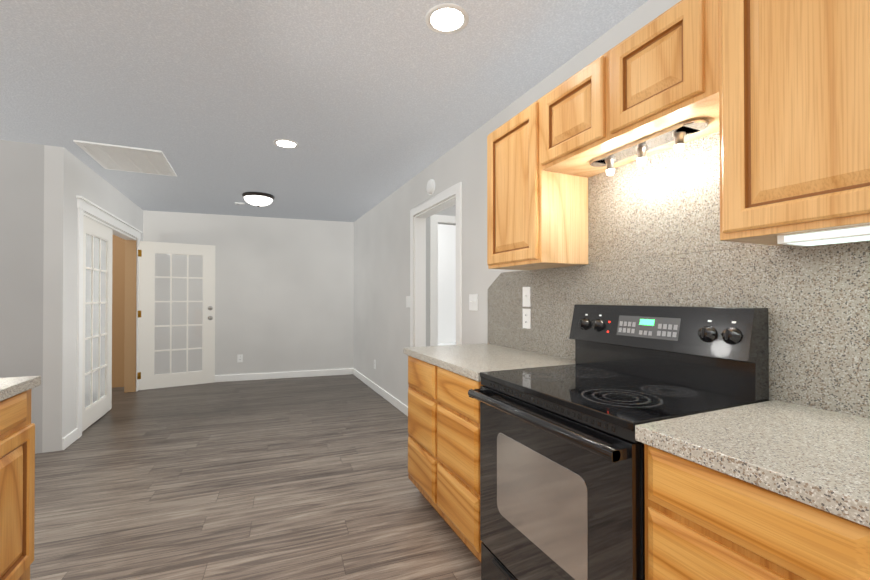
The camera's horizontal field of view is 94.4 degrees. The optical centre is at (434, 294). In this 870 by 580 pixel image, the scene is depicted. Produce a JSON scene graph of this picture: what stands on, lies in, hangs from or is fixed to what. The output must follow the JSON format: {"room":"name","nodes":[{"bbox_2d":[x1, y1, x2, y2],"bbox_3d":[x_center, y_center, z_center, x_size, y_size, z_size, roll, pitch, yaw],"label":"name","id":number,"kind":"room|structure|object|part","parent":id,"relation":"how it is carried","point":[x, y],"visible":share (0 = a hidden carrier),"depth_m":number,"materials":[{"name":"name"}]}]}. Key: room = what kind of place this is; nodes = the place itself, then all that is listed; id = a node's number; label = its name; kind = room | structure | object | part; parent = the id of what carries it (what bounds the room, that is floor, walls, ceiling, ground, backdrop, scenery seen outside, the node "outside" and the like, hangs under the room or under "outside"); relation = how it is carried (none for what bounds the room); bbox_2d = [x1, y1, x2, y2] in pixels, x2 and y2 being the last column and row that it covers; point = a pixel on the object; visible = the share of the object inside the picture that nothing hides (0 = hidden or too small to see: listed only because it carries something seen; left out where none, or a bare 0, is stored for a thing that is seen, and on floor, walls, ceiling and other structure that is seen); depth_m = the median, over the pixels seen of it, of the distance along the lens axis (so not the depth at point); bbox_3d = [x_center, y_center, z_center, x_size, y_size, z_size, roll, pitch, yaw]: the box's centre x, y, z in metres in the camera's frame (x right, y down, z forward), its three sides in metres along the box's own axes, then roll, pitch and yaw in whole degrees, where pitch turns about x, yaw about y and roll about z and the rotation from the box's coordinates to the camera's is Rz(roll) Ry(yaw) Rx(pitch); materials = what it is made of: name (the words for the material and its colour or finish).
{"room":"kitchen","nodes":[
{"label":"kitchen","id":0,"kind":"room"},
{"bbox_2d":[0,140,43,453],"bbox_3d":[-3.850,0.027,2.923,1.580,2.440,0.120,0,0,-24],"label":"wall","id":1,"kind":"structure","parent":0,"point":[21,243],"depth_m":3.14,"materials":[{"name":"paint"}]},
{"bbox_2d":[42,145,142,452],"bbox_3d":[-3.582,0.038,4.397,0.120,2.440,2.589,0,0,-24],"label":"wall","id":2,"kind":"structure","parent":0,"point":[69,177],"depth_m":3.25,"materials":[{"name":"grey paint"}]},
{"bbox_2d":[62,428,77,449],"bbox_3d":[-3.517,1.210,4.407,0.014,0.095,2.569,0,0,-24],"label":"baseboard","id":3,"kind":"structure","parent":2,"relation":"attached to","point":[69,439],"depth_m":3.34,"materials":[{"name":"white wood"}]},
{"bbox_2d":[82,215,112,431],"bbox_3d":[-3.370,0.261,3.994,0.040,1.967,0.895,0,0,-24],"label":"french door","id":4,"kind":"structure","parent":2,"relation":"in","point":[97,331],"depth_m":4.02,"materials":[{"name":"white wood"}]},
{"bbox_3d":[-3.368,0.246,3.990,0.004,1.649,0.621,0,0,-24],"label":"glass","id":5,"kind":"part","parent":4,"relation":"part of","materials":[{"name":"white"}]},
{"bbox_2d":[76,196,141,438],"bbox_3d":[-3.567,0.204,4.409,0.158,2.113,2.090,0,0,-24],"label":"door frame","id":6,"kind":"structure","parent":2,"relation":"attached to","point":[131,347],"depth_m":5.09,"materials":[{"name":"white wood"}]},
{"bbox_2d":[137,241,214,389],"bbox_3d":[-3.545,0.273,5.572,0.882,1.963,0.259,0,0,-24],"label":"french door","id":7,"kind":"structure","parent":6,"relation":"attached to","point":[147,378],"depth_m":5.49,"materials":[{"name":"white wood"}]},
{"bbox_3d":[-3.527,0.258,5.555,0.569,1.649,0.100,0,0,-24],"label":"glass","id":8,"kind":"part","parent":7,"relation":"part of","materials":[{"name":"glass"}]},
{"bbox_2d":[112,235,124,387],"bbox_3d":[-4.901,0.044,5.323,1.515,2.440,0.100,0,0,-24],"label":"wall","id":9,"kind":"structure","parent":0,"point":[118,292],"depth_m":5.51,"materials":[{"name":"brown wood"}]},
{"bbox_2d":[143,210,353,375],"bbox_3d":[-2.474,0.050,6.156,3.616,2.440,0.120,0,0,-18],"label":"wall","id":10,"kind":"structure","parent":0,"point":[284,294],"depth_m":6.05,"materials":[{"name":"grey paint"}]},
{"bbox_2d":[237,354,242,361],"bbox_3d":[-2.881,0.939,5.951,0.072,0.115,0.007,0,0,-18],"label":"outlet","id":11,"kind":"object","parent":10,"relation":"attached to","point":[239,357],"visible":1,"depth_m":5.95,"materials":[{"name":"white plastic"}]},
{"bbox_2d":[215,368,352,381],"bbox_3d":[-2.682,1.222,6.010,2.896,0.095,0.014,0,0,-18],"label":"baseboard","id":12,"kind":"structure","parent":10,"relation":"attached to","point":[262,376],"depth_m":6.12,"materials":[{"name":"white wood"}]},
{"bbox_2d":[30,374,480,579],"bbox_3d":[-1.054,1.272,2.210,6.100,0.060,10.920,0,0,-24],"label":"floor","id":13,"kind":"structure","parent":0,"point":[302,478],"depth_m":2.52,"materials":[{"name":"wood"}]},
{"bbox_2d":[0,376,40,579],"bbox_3d":[-1.733,0.772,1.182,0.614,0.927,0.664,0,0,-24],"label":"base cabinet","id":14,"kind":"object","parent":13,"relation":"on","point":[17,468],"visible":1,"depth_m":1.45,"materials":[{"name":"brown wood"}]},
{"bbox_2d":[0,376,40,400],"bbox_3d":[-1.248,0.282,0.119,0.624,0.139,3.019,0,0,-24],"label":"countertop","id":15,"kind":"structure","parent":14,"relation":"on","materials":[{"name":"stone"}]},
{"bbox_2d":[403,346,426,367],"bbox_3d":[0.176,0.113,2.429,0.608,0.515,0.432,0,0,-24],"label":"countertop","id":16,"kind":"structure","parent":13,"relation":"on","point":[419,354],"depth_m":2.36,"materials":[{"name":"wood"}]},
{"bbox_2d":[408,360,430,503],"bbox_3d":[0.179,0.805,2.432,0.597,0.876,0.443,0,0,-24],"label":"base cabinet","id":17,"kind":"object","parent":13,"relation":"on","point":[419,378],"depth_m":2.30,"materials":[{"name":"brown wood"}]},
{"bbox_2d":[438,342,455,345],"bbox_3d":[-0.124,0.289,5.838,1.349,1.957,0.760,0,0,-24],"label":"bathtub","id":18,"kind":"object","parent":13,"relation":"on","point":[441,344],"depth_m":6.31,"materials":[{"name":"white"}]},
{"bbox_2d":[427,344,470,383],"bbox_3d":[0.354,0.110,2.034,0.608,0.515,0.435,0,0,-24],"label":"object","id":19,"kind":"structure","parent":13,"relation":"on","point":[452,360],"depth_m":2.07,"materials":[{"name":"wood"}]},
{"bbox_2d":[403,131,869,527],"bbox_3d":[0.750,-0.102,1.157,0.608,0.926,3.266,0,0,-24],"label":"countertop","id":20,"kind":"structure","parent":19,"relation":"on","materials":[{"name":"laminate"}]},
{"bbox_2d":[431,368,481,562],"bbox_3d":[0.366,0.802,2.017,0.597,0.876,0.467,0,0,-24],"label":"base cabinet","id":21,"kind":"object","parent":13,"relation":"on","point":[455,416],"depth_m":1.88,"materials":[{"name":"brown wood"}]},
{"bbox_2d":[471,224,630,387],"bbox_3d":[0.610,0.106,1.467,0.608,0.515,0.809,0,0,-24],"label":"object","id":22,"kind":"object","parent":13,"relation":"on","point":[593,268],"depth_m":2.05,"materials":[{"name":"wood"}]},
{"bbox_2d":[468,304,768,579],"bbox_3d":[0.577,0.639,1.441,0.650,1.195,0.744,0,0,-24],"label":"range","id":23,"kind":"object","parent":13,"relation":"on","point":[562,485],"visible":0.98,"depth_m":1.30,"materials":[{"name":"black metal"}]},
{"bbox_3d":[0.324,0.692,1.327,0.094,0.636,0.736,0,0,-24],"label":"door","id":24,"kind":"part","parent":23,"relation":"part of","materials":[{"name":"black glass"}]},
{"bbox_2d":[480,364,768,430],"bbox_3d":[0.606,0.331,1.456,0.587,0.022,0.744,0,0,-24],"label":"cooktop","id":25,"kind":"object","parent":23,"relation":"in","point":[617,399],"depth_m":1.30,"materials":[{"name":"black glass"}]},
{"bbox_2d":[631,180,869,543],"bbox_3d":[0.863,0.102,0.904,0.608,0.515,0.426,0,0,-24],"label":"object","id":26,"kind":"object","parent":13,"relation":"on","point":[804,257],"depth_m":1.06,"materials":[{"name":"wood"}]},
{"bbox_2d":[644,456,869,579],"bbox_3d":[0.865,0.795,0.909,0.597,0.876,0.443,0,0,-24],"label":"base cabinet","id":27,"kind":"object","parent":13,"relation":"on","point":[696,528],"depth_m":0.81,"materials":[{"name":"brown wood"}]},
{"bbox_2d":[0,0,647,221],"bbox_3d":[-1.054,-1.228,2.227,6.100,0.060,10.920,0,0,-24],"label":"ceiling","id":28,"kind":"structure","parent":0,"point":[366,105],"depth_m":2.29,"materials":[{"name":"white paint"}]},
{"bbox_2d":[73,140,176,176],"bbox_3d":[-2.666,-1.181,3.541,0.570,0.014,0.730,0,0,-24],"label":"attic hatch","id":29,"kind":"object","parent":28,"relation":"in","point":[125,158],"visible":1,"depth_m":3.48,"materials":[{"name":"white paint"}]},
{"bbox_2d":[242,192,274,206],"bbox_3d":[-2.096,-1.111,4.784,0.356,0.136,0.356,0,0,-24],"label":"dome ceiling light","id":30,"kind":"object","parent":28,"relation":"attached to","point":[258,199],"visible":1,"depth_m":4.68,"materials":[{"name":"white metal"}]},
{"bbox_3d":[-2.096,-1.101,4.784,0.316,0.084,0.316,0,0,-24],"label":"glass","id":31,"kind":"part","parent":30,"relation":"part of","materials":[{"name":"white glass"}]},
{"bbox_2d":[273,139,298,148],"bbox_3d":[-1.173,-1.188,3.172,0.190,0.007,0.190,0,0,-24],"label":"recessed light","id":32,"kind":"object","parent":28,"relation":"in","point":[285,143],"visible":1,"depth_m":3.16,"materials":[{"name":"white plastic"}]},
{"bbox_2d":[425,3,468,33],"bbox_3d":[0.052,-1.198,1.755,0.190,0.007,0.190,0,0,-24],"label":"recessed light","id":33,"kind":"object","parent":28,"relation":"in","point":[447,18],"visible":1,"depth_m":1.75,"materials":[{"name":"white plastic"}]},
{"bbox_2d":[426,205,455,345],"bbox_3d":[0.454,0.039,4.575,1.414,2.440,0.100,0,0,-24],"label":"wall","id":34,"kind":"structure","parent":0,"point":[450,211],"depth_m":4.29,"materials":[{"name":"paint"}]},
{"bbox_2d":[430,214,455,345],"bbox_3d":[0.345,0.202,4.516,0.910,2.120,0.116,0,0,-24],"label":"door frame","id":35,"kind":"structure","parent":34,"relation":"attached to","point":[435,219],"depth_m":4.30,"materials":[{"name":"white wood"}]},
{"bbox_2d":[438,224,455,342],"bbox_3d":[-0.297,0.051,6.244,1.414,2.440,0.100,0,0,-24],"label":"wall","id":36,"kind":"structure","parent":0,"point":[446,283],"depth_m":6.41,"materials":[{"name":"white paint"}]},
{"bbox_2d":[354,0,680,405],"bbox_3d":[0.658,0.023,2.255,0.120,2.440,9.340,0,0,-24],"label":"wall","id":37,"kind":"structure","parent":0,"point":[381,280],"depth_m":4.08,"materials":[{"name":"grey paint"}]},
{"bbox_2d":[353,368,407,415],"bbox_3d":[-0.481,1.212,4.612,0.014,0.095,4.050,0,0,-24],"label":"baseboard","id":38,"kind":"structure","parent":37,"relation":"attached to","point":[394,401],"depth_m":4.93,"materials":[{"name":"white wood"}]},
{"bbox_2d":[406,296,409,306],"bbox_3d":[-0.281,0.071,4.173,0.016,0.118,0.118,0,0,-24],"label":"light switch","id":39,"kind":"object","parent":37,"relation":"attached to","point":[407,301],"visible":0.9,"depth_m":4.18,"materials":[{"name":"white plastic"}]},
{"bbox_2d":[427,179,434,194],"bbox_3d":[-0.041,-0.970,3.625,0.034,0.136,0.136,0,0,-24],"label":"smoke detector","id":40,"kind":"object","parent":37,"relation":"attached to","point":[430,186],"visible":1,"depth_m":3.59,"materials":[{"name":"white plastic"}]},
{"bbox_2d":[410,182,461,346],"bbox_3d":[0.033,0.192,3.623,0.136,2.126,1.090,0,0,-24],"label":"door frame","id":41,"kind":"structure","parent":37,"relation":"attached to","point":[451,196],"depth_m":4.02,"materials":[{"name":"white wood"}]},
{"bbox_2d":[469,294,477,310],"bbox_3d":[0.275,0.055,2.938,0.016,0.118,0.118,0,0,-24],"label":"light switch","id":42,"kind":"object","parent":37,"relation":"attached to","point":[473,302],"visible":1,"depth_m":2.93,"materials":[{"name":"white plastic"}]},
{"bbox_2d":[487,105,530,251],"bbox_3d":[0.507,-0.515,2.071,0.304,0.744,0.448,0,0,-24],"label":"upper cabinet","id":43,"kind":"object","parent":37,"relation":"attached to","point":[509,145],"depth_m":2.01,"materials":[{"name":"brown wood"}]},
{"bbox_2d":[523,309,530,328],"bbox_3d":[0.533,0.138,2.346,0.007,0.115,0.072,0,0,-24],"label":"outlet","id":44,"kind":"object","parent":37,"relation":"attached to","point":[527,318],"visible":1,"depth_m":2.33,"materials":[{"name":"white plastic"}]},
{"bbox_2d":[523,287,530,306],"bbox_3d":[0.530,0.011,2.345,0.016,0.115,0.072,0,0,-24],"label":"light switch","id":45,"kind":"object","parent":37,"relation":"attached to","point":[526,296],"visible":1,"depth_m":2.34,"materials":[{"name":"white plastic"}]},
{"bbox_2d":[531,58,598,243],"bbox_3d":[0.677,-0.518,1.693,0.304,0.744,0.381,0,0,-24],"label":"upper cabinet","id":46,"kind":"object","parent":37,"relation":"attached to","point":[564,121],"depth_m":1.80,"materials":[{"name":"brown wood"}]},
{"bbox_2d":[599,0,702,231],"bbox_3d":[0.830,-0.520,1.352,0.304,0.744,0.367,0,0,-24],"label":"upper cabinet","id":47,"kind":"object","parent":37,"relation":"attached to","point":[701,152],"depth_m":1.41,"materials":[{"name":"brown wood"}]},
{"bbox_2d":[699,0,869,211],"bbox_3d":[0.995,-0.523,0.985,0.304,0.744,0.437,0,0,-24],"label":"upper cabinet","id":48,"kind":"object","parent":37,"relation":"attached to","point":[786,83],"depth_m":0.97,"materials":[{"name":"brown wood"}]},
{"bbox_2d":[777,225,869,246],"bbox_3d":[0.988,-0.140,0.916,0.126,0.022,0.295,0,0,-24],"label":"light","id":49,"kind":"object","parent":48,"relation":"attached to","point":[855,233],"depth_m":0.95,"materials":[{"name":"white plastic"}]}
]}

